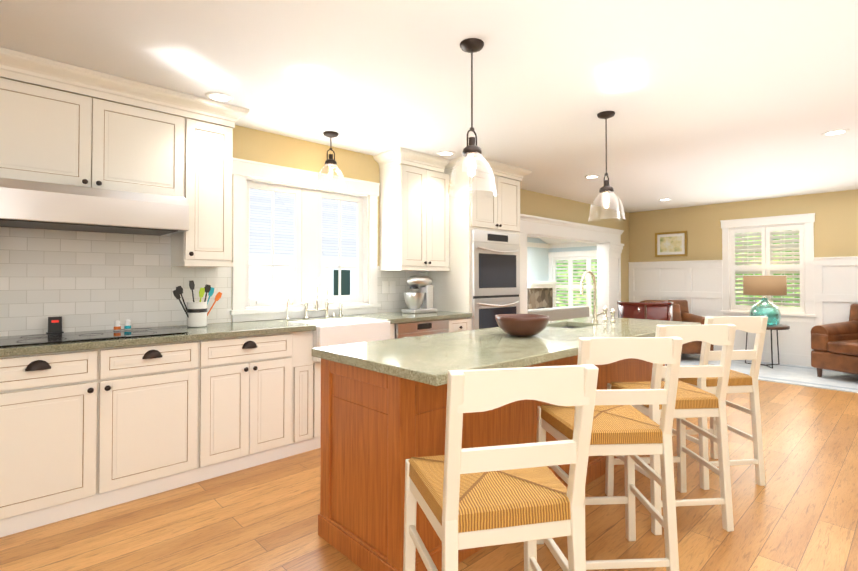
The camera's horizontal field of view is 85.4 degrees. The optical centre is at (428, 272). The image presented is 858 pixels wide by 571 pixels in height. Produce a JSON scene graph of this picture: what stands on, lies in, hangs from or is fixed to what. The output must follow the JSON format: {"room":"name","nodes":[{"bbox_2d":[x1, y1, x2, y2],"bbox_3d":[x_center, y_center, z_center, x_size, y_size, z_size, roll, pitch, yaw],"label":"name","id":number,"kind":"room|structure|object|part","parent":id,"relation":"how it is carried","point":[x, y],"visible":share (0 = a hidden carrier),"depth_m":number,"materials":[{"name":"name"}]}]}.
{"room":"kitchen","nodes":[
{"label":"kitchen","id":0,"kind":"room"},
{"bbox_2d":[0,77,628,325],"bbox_3d":[-0.409,0.089,4.733,11.250,2.440,0.150,1,-1,-43],"label":"wall","id":1,"kind":"structure","parent":0,"point":[250,144],"depth_m":4.36,"materials":[{"name":"beige paint"}]},
{"bbox_2d":[0,51,107,188],"bbox_3d":[-2.245,-0.817,2.688,0.560,0.678,0.328,1,-1,-43],"label":"upper cabinet","id":2,"kind":"object","parent":1,"relation":"attached to","point":[48,135],"depth_m":2.59,"materials":[{"name":"white wood"}]},
{"bbox_2d":[0,178,188,235],"bbox_3d":[-2.015,-0.363,2.763,0.942,0.212,0.510,1,-1,-43],"label":"range hood","id":3,"kind":"object","parent":1,"relation":"attached to","point":[36,205],"visible":1,"depth_m":2.58,"materials":[{"name":"silver metal"}]},
{"bbox_2d":[108,75,187,197],"bbox_3d":[-1.922,-0.813,2.992,0.560,0.678,0.328,1,-1,-43],"label":"upper cabinet","id":4,"kind":"object","parent":1,"relation":"attached to","point":[148,149],"depth_m":2.91,"materials":[{"name":"white wood"}]},
{"bbox_2d":[171,95,235,266],"bbox_3d":[-1.628,-0.610,3.266,0.373,1.078,0.328,1,-1,-43],"label":"upper cabinet","id":5,"kind":"object","parent":1,"relation":"attached to","point":[207,242],"depth_m":3.16,"materials":[{"name":"white wood"}]},
{"bbox_2d":[0,227,427,336],"bbox_3d":[-1.739,-0.065,3.376,4.750,0.889,0.008,1,-1,-43],"label":"backsplash","id":6,"kind":"structure","parent":1,"relation":"attached to","point":[78,281],"depth_m":3.01,"materials":[{"name":"tile"}]},
{"bbox_2d":[229,157,380,321],"bbox_3d":[-1.051,-0.243,4.100,1.420,1.264,0.200,1,-1,-43],"label":"kitchen window","id":7,"kind":"structure","parent":1,"relation":"in","point":[307,266],"depth_m":4.05,"materials":[{"name":"white wood"}]},
{"bbox_3d":[-1.051,-0.243,4.100,1.420,1.264,0.200,1,-1,-43],"label":"kitchen window trim","id":8,"kind":"part","parent":7,"relation":"part of","materials":[{"name":"white wood"}]},
{"bbox_2d":[382,281,387,292],"bbox_3d":[-0.430,0.147,4.593,0.072,0.120,0.008,1,-1,-43],"label":"electrical outlet plate","id":9,"kind":"object","parent":1,"relation":"attached to","point":[385,286],"depth_m":4.59,"materials":[{"name":"white plastic"}]},
{"bbox_2d":[390,281,395,292],"bbox_3d":[-0.364,0.148,4.655,0.072,0.120,0.008,1,-1,-43],"label":"electrical outlet plate","id":10,"kind":"object","parent":1,"relation":"attached to","point":[392,283],"depth_m":4.65,"materials":[{"name":"white plastic"}]},
{"bbox_2d":[373,147,449,270],"bbox_3d":[-0.138,-0.574,4.611,0.725,1.113,0.408,1,-1,-43],"label":"upper cabinet","id":11,"kind":"object","parent":1,"relation":"attached to","point":[414,218],"visible":1,"depth_m":4.49,"materials":[{"name":"white wood"}]},
{"bbox_2d":[520,214,623,313],"bbox_3d":[2.199,0.296,7.132,3.100,2.090,0.225,1,-1,-43],"label":"trim","id":12,"kind":"structure","parent":1,"relation":"attached to","point":[536,226],"depth_m":6.64,"materials":[{"name":"white wood"}]},
{"bbox_2d":[597,242,623,317],"bbox_3d":[3.105,0.427,7.962,0.530,1.850,0.255,1,-1,-43],"label":"pilaster","id":13,"kind":"object","parent":1,"relation":"attached to","point":[609,275],"visible":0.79,"depth_m":7.86,"materials":[{"name":"white wood"}]},
{"bbox_2d":[0,380,857,570],"bbox_3d":[1.548,1.314,3.256,12.100,0.050,9.400,1,-1,-43],"label":"floor","id":14,"kind":"structure","parent":0,"point":[798,511],"depth_m":2.39,"materials":[{"name":"brown wood"}]},
{"bbox_2d":[0,339,215,536],"bbox_3d":[-1.981,0.848,2.722,1.137,0.868,0.607,1,-1,-43],"label":"base cabinet","id":15,"kind":"object","parent":14,"relation":"on","point":[85,431],"depth_m":2.51,"materials":[{"name":"white wood"}]},
{"bbox_2d":[212,331,303,477],"bbox_3d":[-1.394,0.855,3.274,0.730,0.868,0.607,1,-1,-43],"label":"base cabinet","id":16,"kind":"object","parent":14,"relation":"on","point":[258,380],"depth_m":3.09,"materials":[{"name":"white wood"}]},
{"bbox_2d":[304,345,312,356],"bbox_3d":[-0.920,0.975,3.718,0.430,0.640,0.607,1,-1,-43],"label":"base cabinet","id":17,"kind":"object","parent":14,"relation":"on","point":[307,348],"depth_m":3.38,"materials":[{"name":"white wood"}]},
{"bbox_2d":[304,353,320,451],"bbox_3d":[-1.105,0.973,3.544,0.288,0.640,0.607,1,-1,-43],"label":"base cabinet","id":18,"kind":"object","parent":14,"relation":"on","point":[312,369],"depth_m":3.37,"materials":[{"name":"white wood"}]},
{"bbox_2d":[447,317,469,332],"bbox_3d":[0.085,0.874,4.665,0.310,0.868,0.607,1,-1,-43],"label":"base cabinet","id":19,"kind":"object","parent":14,"relation":"on","point":[457,324],"depth_m":4.45,"materials":[{"name":"white wood"}]},
{"bbox_2d":[0,311,471,356],"bbox_3d":[-1.523,0.397,3.138,4.747,0.038,0.638,1,-1,-43],"label":"countertop","id":20,"kind":"structure","parent":19,"relation":"on","point":[232,329],"depth_m":3.03,"materials":[{"name":"stone"}]},
{"bbox_2d":[0,326,187,346],"bbox_3d":[-1.974,0.367,2.723,0.900,0.007,0.490,1,-1,-43],"label":"cooktop","id":21,"kind":"object","parent":20,"relation":"in","point":[17,340],"visible":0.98,"depth_m":2.68,"materials":[{"name":"black glass"}]},
{"bbox_2d":[46,316,63,333],"bbox_3d":[-2.271,0.320,2.824,0.081,0.103,0.053,1,-1,-43],"label":"clock","id":22,"kind":"object","parent":21,"relation":"on","point":[54,324],"visible":0.96,"depth_m":2.81,"materials":[{"name":"black plastic"}]},
{"bbox_2d":[114,319,130,330],"bbox_3d":[-1.932,0.331,2.934,0.039,0.068,0.102,0,-1,28],"label":"salt","id":23,"kind":"object","parent":21,"relation":"on","point":[117,326],"visible":0.98,"depth_m":2.91,"materials":[{"name":"white plastic"}]},
{"bbox_2d":[173,280,221,326],"bbox_3d":[-1.624,0.217,3.258,0.329,0.321,0.139,1,-1,-43],"label":"utensil crock","id":24,"kind":"object","parent":20,"relation":"on","point":[196,313],"visible":1,"depth_m":3.21,"materials":[{"name":"white ceramic"}]},
{"bbox_2d":[285,277,342,318],"bbox_3d":[-0.926,0.211,3.947,0.551,0.350,0.206,1,-1,-43],"label":"sink faucet","id":25,"kind":"object","parent":20,"relation":"on","point":[325,308],"visible":0.96,"depth_m":4.00,"materials":[{"name":"silver metal"}]},
{"bbox_2d":[291,317,389,361],"bbox_3d":[-0.734,0.522,3.760,0.650,0.257,0.545,1,-1,-43],"label":"sink","id":26,"kind":"object","parent":20,"relation":"in","point":[338,331],"visible":0.5,"depth_m":3.58,"materials":[{"name":"white ceramic"}]},
{"bbox_2d":[402,274,436,313],"bbox_3d":[-0.102,0.207,4.602,0.331,0.376,0.212,1,-1,-43],"label":"stand mixer","id":27,"kind":"object","parent":20,"relation":"on","point":[416,301],"visible":1,"depth_m":4.53,"materials":[{"name":"silver metal"}]},
{"bbox_2d":[395,319,448,338],"bbox_3d":[-0.227,0.820,4.315,0.611,0.766,0.675,1,-1,-43],"label":"dishwasher","id":28,"kind":"object","parent":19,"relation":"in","point":[413,329],"visible":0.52,"depth_m":4.09,"materials":[{"name":"silver metal"}]},
{"bbox_2d":[423,156,530,329],"bbox_3d":[0.534,0.094,5.043,1.002,2.438,0.688,1,-1,-43],"label":"tall cabinet","id":29,"kind":"object","parent":14,"relation":"on","point":[494,212],"visible":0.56,"depth_m":4.73,"materials":[{"name":"white wood"}]},
{"bbox_2d":[472,229,519,329],"bbox_3d":[0.734,0.233,4.829,0.772,1.315,0.092,1,-1,-43],"label":"double oven","id":30,"kind":"object","parent":29,"relation":"in","point":[495,273],"visible":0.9,"depth_m":4.79,"materials":[{"name":"silver metal"}]},
{"bbox_2d":[318,355,664,570],"bbox_3d":[0.733,0.851,2.911,2.740,0.868,0.805,1,-1,-43],"label":"kitchen island","id":31,"kind":"object","parent":14,"relation":"on","point":[378,429],"visible":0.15,"depth_m":2.04,"materials":[{"name":"brown wood"}]},
{"bbox_2d":[312,316,700,385],"bbox_3d":[0.751,0.394,2.897,2.810,0.040,0.870,1,-1,-43],"label":"island countertop","id":32,"kind":"structure","parent":31,"relation":"on","point":[433,359],"depth_m":2.24,"materials":[{"name":"stone"}]},
{"bbox_2d":[495,314,549,336],"bbox_3d":[0.548,0.313,2.741,0.316,0.115,0.316,1,-1,-43],"label":"bowl","id":33,"kind":"object","parent":32,"relation":"on","point":[523,325],"visible":1,"depth_m":2.64,"materials":[{"name":"brown ceramic"}]},
{"bbox_2d":[559,326,580,328],"bbox_3d":[1.025,0.505,3.393,0.446,0.172,0.296,1,-1,-43],"label":"prep sink","id":34,"kind":"object","parent":32,"relation":"in","point":[569,327],"visible":0.02,"depth_m":3.61,"materials":[{"name":"silver metal"}]},
{"bbox_2d":[580,270,615,321],"bbox_3d":[1.300,0.181,3.564,0.360,0.400,0.146,1,-1,-43],"label":"island faucet","id":35,"kind":"object","parent":32,"relation":"on","point":[604,312],"visible":0.98,"depth_m":3.60,"materials":[{"name":"silver metal"}]},
{"bbox_2d":[403,364,598,570],"bbox_3d":[0.193,0.754,1.383,0.480,1.024,0.488,0,-1,-12],"label":"bar stool","id":36,"kind":"object","parent":14,"relation":"on","point":[470,498],"visible":1,"depth_m":1.22,"materials":[{"name":"white paint"}]},
{"bbox_2d":[527,281,556,308],"bbox_3d":[2.432,0.785,10.133,0.960,1.190,0.200,1,-1,-43],"label":"fireplace","id":37,"kind":"object","parent":14,"relation":"on","point":[539,294],"visible":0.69,"depth_m":10.10,"materials":[{"name":"stone"}]},
{"bbox_2d":[528,306,588,320],"bbox_3d":[1.738,0.957,7.585,1.900,0.780,0.900,1,-1,-43],"label":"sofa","id":38,"kind":"object","parent":14,"relation":"on","point":[562,313],"visible":0.12,"depth_m":7.35,"materials":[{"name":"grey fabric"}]},
{"bbox_2d":[537,337,682,570],"bbox_3d":[0.755,0.762,1.990,0.480,1.024,0.488,0,-1,-3],"label":"bar stool","id":39,"kind":"object","parent":14,"relation":"on","point":[621,425],"visible":0.62,"depth_m":1.82,"materials":[{"name":"white paint"}]},
{"bbox_2d":[617,301,672,365],"bbox_3d":[2.747,0.847,5.915,0.636,0.956,0.636,1,-1,-43],"label":"barrel chair","id":40,"kind":"object","parent":14,"relation":"on","point":[663,310],"visible":0.21,"depth_m":5.67,"materials":[{"name":"red leather"}]},
{"bbox_2d":[605,324,735,534],"bbox_3d":[1.280,0.768,2.484,0.480,1.024,0.488,0,-1,-5],"label":"bar stool","id":41,"kind":"object","parent":14,"relation":"on","point":[693,402],"visible":0.81,"depth_m":2.31,"materials":[{"name":"white paint"}]},
{"bbox_2d":[661,316,767,489],"bbox_3d":[1.792,0.775,2.978,0.480,1.024,0.488,0,-1,-8],"label":"bar stool","id":42,"kind":"object","parent":14,"relation":"on","point":[739,382],"visible":0.52,"depth_m":2.80,"materials":[{"name":"white paint"}]},
{"bbox_2d":[665,354,857,392],"bbox_3d":[5.436,1.311,5.334,1.510,0.012,5.500,1,-1,-43],"label":"area rug","id":43,"kind":"object","parent":14,"relation":"on","point":[799,375],"visible":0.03,"depth_m":5.99,"materials":[{"name":"white fabric"}]},
{"bbox_2d":[640,300,713,353],"bbox_3d":[3.864,0.887,7.323,0.740,0.885,0.878,0,-1,-1],"label":"armchair","id":44,"kind":"object","parent":43,"relation":"on","point":[681,313],"visible":0.15,"depth_m":7.31,"materials":[{"name":"brown leather"}]},
{"bbox_2d":[745,324,789,368],"bbox_3d":[4.748,1.027,6.572,0.560,0.576,0.560,1,-1,-43],"label":"side table","id":45,"kind":"object","parent":43,"relation":"on","point":[778,327],"visible":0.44,"depth_m":6.36,"materials":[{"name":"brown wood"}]},
{"bbox_2d":[743,276,786,324],"bbox_3d":[4.748,0.392,6.580,0.500,0.690,0.500,1,-1,-43],"label":"table lamp","id":46,"kind":"object","parent":45,"relation":"on","point":[766,285],"visible":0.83,"depth_m":6.42,"materials":[{"name":"teal glass"}]},
{"bbox_2d":[811,304,857,376],"bbox_3d":[5.399,0.855,5.631,0.981,0.904,0.860,0,-1,-18],"label":"armchair","id":47,"kind":"object","parent":43,"relation":"on","point":[834,346],"visible":1,"depth_m":5.75,"materials":[{"name":"brown leather"}]},
{"bbox_2d":[0,0,857,212],"bbox_3d":[1.999,-1.190,2.189,11.250,0.050,7.180,1,-1,-43],"label":"ceiling","id":48,"kind":"structure","parent":0,"point":[708,102],"depth_m":2.73,"materials":[{"name":"white paint"}]},
{"bbox_2d":[205,92,233,102],"bbox_3d":[-1.374,-1.149,3.053,0.174,0.007,0.174,-1,-1,38],"label":"recessed light","id":49,"kind":"object","parent":48,"relation":"in","point":[220,97],"depth_m":3.05,"materials":[{"name":"white"}]},
{"bbox_2d":[315,131,346,191],"bbox_3d":[-0.805,-0.910,3.818,0.260,0.464,0.260,1,-1,-43],"label":"light","id":50,"kind":"object","parent":48,"relation":"hanging from","point":[330,161],"visible":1,"depth_m":3.80,"materials":[{"name":"clear glass"}]},
{"bbox_2d":[437,151,454,155],"bbox_3d":[0.161,-1.130,4.428,0.174,0.007,0.174,0,-1,2],"label":"recessed light","id":51,"kind":"object","parent":48,"relation":"in","point":[442,153],"depth_m":4.42,"materials":[{"name":"white"}]},
{"bbox_2d":[447,38,497,198],"bbox_3d":[0.218,-0.777,2.363,0.260,0.769,0.260,1,-1,-43],"label":"pendant light","id":52,"kind":"object","parent":48,"relation":"hanging from","point":[471,46],"visible":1,"depth_m":2.35,"materials":[{"name":"clear glass"}]},
{"bbox_2d":[584,175,599,178],"bbox_3d":[1.904,-1.117,5.435,0.174,0.007,0.174,0,-1,20],"label":"recessed light","id":53,"kind":"object","parent":48,"relation":"in","point":[589,176],"depth_m":5.42,"materials":[{"name":"white"}]},
{"bbox_2d":[588,111,625,222],"bbox_3d":[1.282,-0.761,3.363,0.260,0.774,0.260,1,-1,-43],"label":"pendant light","id":54,"kind":"object","parent":48,"relation":"hanging from","point":[606,188],"visible":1,"depth_m":3.35,"materials":[{"name":"clear glass"}]},
{"bbox_2d":[821,129,848,135],"bbox_3d":[3.311,-1.139,3.793,0.174,0.007,0.174,-1,-1,38],"label":"recessed light","id":55,"kind":"object","parent":48,"relation":"in","point":[839,131],"depth_m":3.79,"materials":[{"name":"white"}]},
{"bbox_2d":[527,237,549,280],"bbox_3d":[1.004,-0.334,9.040,4.900,3.400,0.160,1,-1,-43],"label":"wall","id":56,"kind":"structure","parent":0,"point":[537,264],"depth_m":10.25,"materials":[{"name":"white"}]},
{"bbox_2d":[527,242,548,257],"bbox_3d":[1.058,0.350,8.972,4.600,2.030,0.060,1,-1,-43],"label":"trim","id":57,"kind":"structure","parent":56,"relation":"attached to","point":[529,244],"depth_m":10.24,"materials":[{"name":"white wood"}]},
{"bbox_2d":[539,238,573,243],"bbox_3d":[1.743,-1.355,8.266,4.600,1.380,2.020,1,-1,-43],"label":"ceiling","id":58,"kind":"structure","parent":0,"point":[548,241],"depth_m":10.28,"materials":[{"name":"white paint"}]},
{"bbox_2d":[550,246,596,305],"bbox_3d":[3.477,-0.323,9.876,0.150,3.400,2.010,1,-1,-43],"label":"wall","id":59,"kind":"structure","parent":0,"point":[587,248],"depth_m":10.16,"materials":[{"name":"white paint"}]},
{"bbox_2d":[549,242,596,280],"bbox_3d":[3.411,0.361,9.784,0.060,2.030,1.980,1,-1,-43],"label":"trim","id":60,"kind":"structure","parent":59,"relation":"attached to","point":[551,255],"depth_m":10.19,"materials":[{"name":"white wood"}]},
{"bbox_2d":[553,256,596,316],"bbox_3d":[3.248,0.309,10.030,0.057,1.300,1.276,1,-1,-43],"label":"blinds","id":61,"kind":"object","parent":59,"relation":"attached to","point":[588,286],"visible":0.65,"depth_m":10.13,"materials":[{"name":"white wood"}]},
{"bbox_2d":[629,189,857,284],"bbox_3d":[6.093,0.104,5.920,0.150,2.440,7.030,1,-1,-43],"label":"wall","id":62,"kind":"structure","parent":0,"point":[836,225],"depth_m":7.25,"materials":[{"name":"beige paint"}]},
{"bbox_2d":[655,231,687,256],"bbox_3d":[4.109,-0.479,7.905,0.030,0.420,0.510,1,-1,-43],"label":"picture frame","id":63,"kind":"object","parent":62,"relation":"attached to","point":[670,244],"visible":1,"depth_m":7.90,"materials":[{"name":"gold metal"}]},
{"bbox_2d":[628,256,857,366],"bbox_3d":[6.024,0.553,5.848,0.042,1.542,7.030,1,-1,-43],"label":"wainscoting","id":64,"kind":"structure","parent":62,"relation":"attached to","point":[697,285],"depth_m":7.06,"materials":[{"name":"white wood"}]},
{"bbox_2d":[720,213,815,322],"bbox_3d":[5.061,-0.054,6.976,0.210,1.545,1.160,1,-1,-43],"label":"window unit","id":65,"kind":"structure","parent":62,"relation":"in","point":[770,260],"depth_m":6.82,"materials":[{"name":"white wood"}]},
{"bbox_2d":[731,224,804,312],"bbox_3d":[5.042,-0.052,6.958,0.057,1.256,0.896,1,-1,-43],"label":"window shutters","id":66,"kind":"object","parent":65,"relation":"attached to","point":[784,267],"visible":0.81,"depth_m":6.92,"materials":[{"name":"white wood"}]},
{"label":"outside","id":67,"kind":"structure","parent":0,"visible":0},
{"bbox_2d":[557,230,799,313],"bbox_3d":[-2.244,-16.529,17.087,100.000,44.000,32.000,1,-1,-43],"label":"skycard","id":68,"kind":"structure","parent":67,"point":[736,278],"depth_m":9.77,"materials":[{"name":"green plant"}]},
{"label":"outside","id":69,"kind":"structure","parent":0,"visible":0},
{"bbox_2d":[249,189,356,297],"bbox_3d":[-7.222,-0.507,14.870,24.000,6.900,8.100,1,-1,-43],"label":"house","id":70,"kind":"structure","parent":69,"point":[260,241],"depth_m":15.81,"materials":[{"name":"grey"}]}
]}

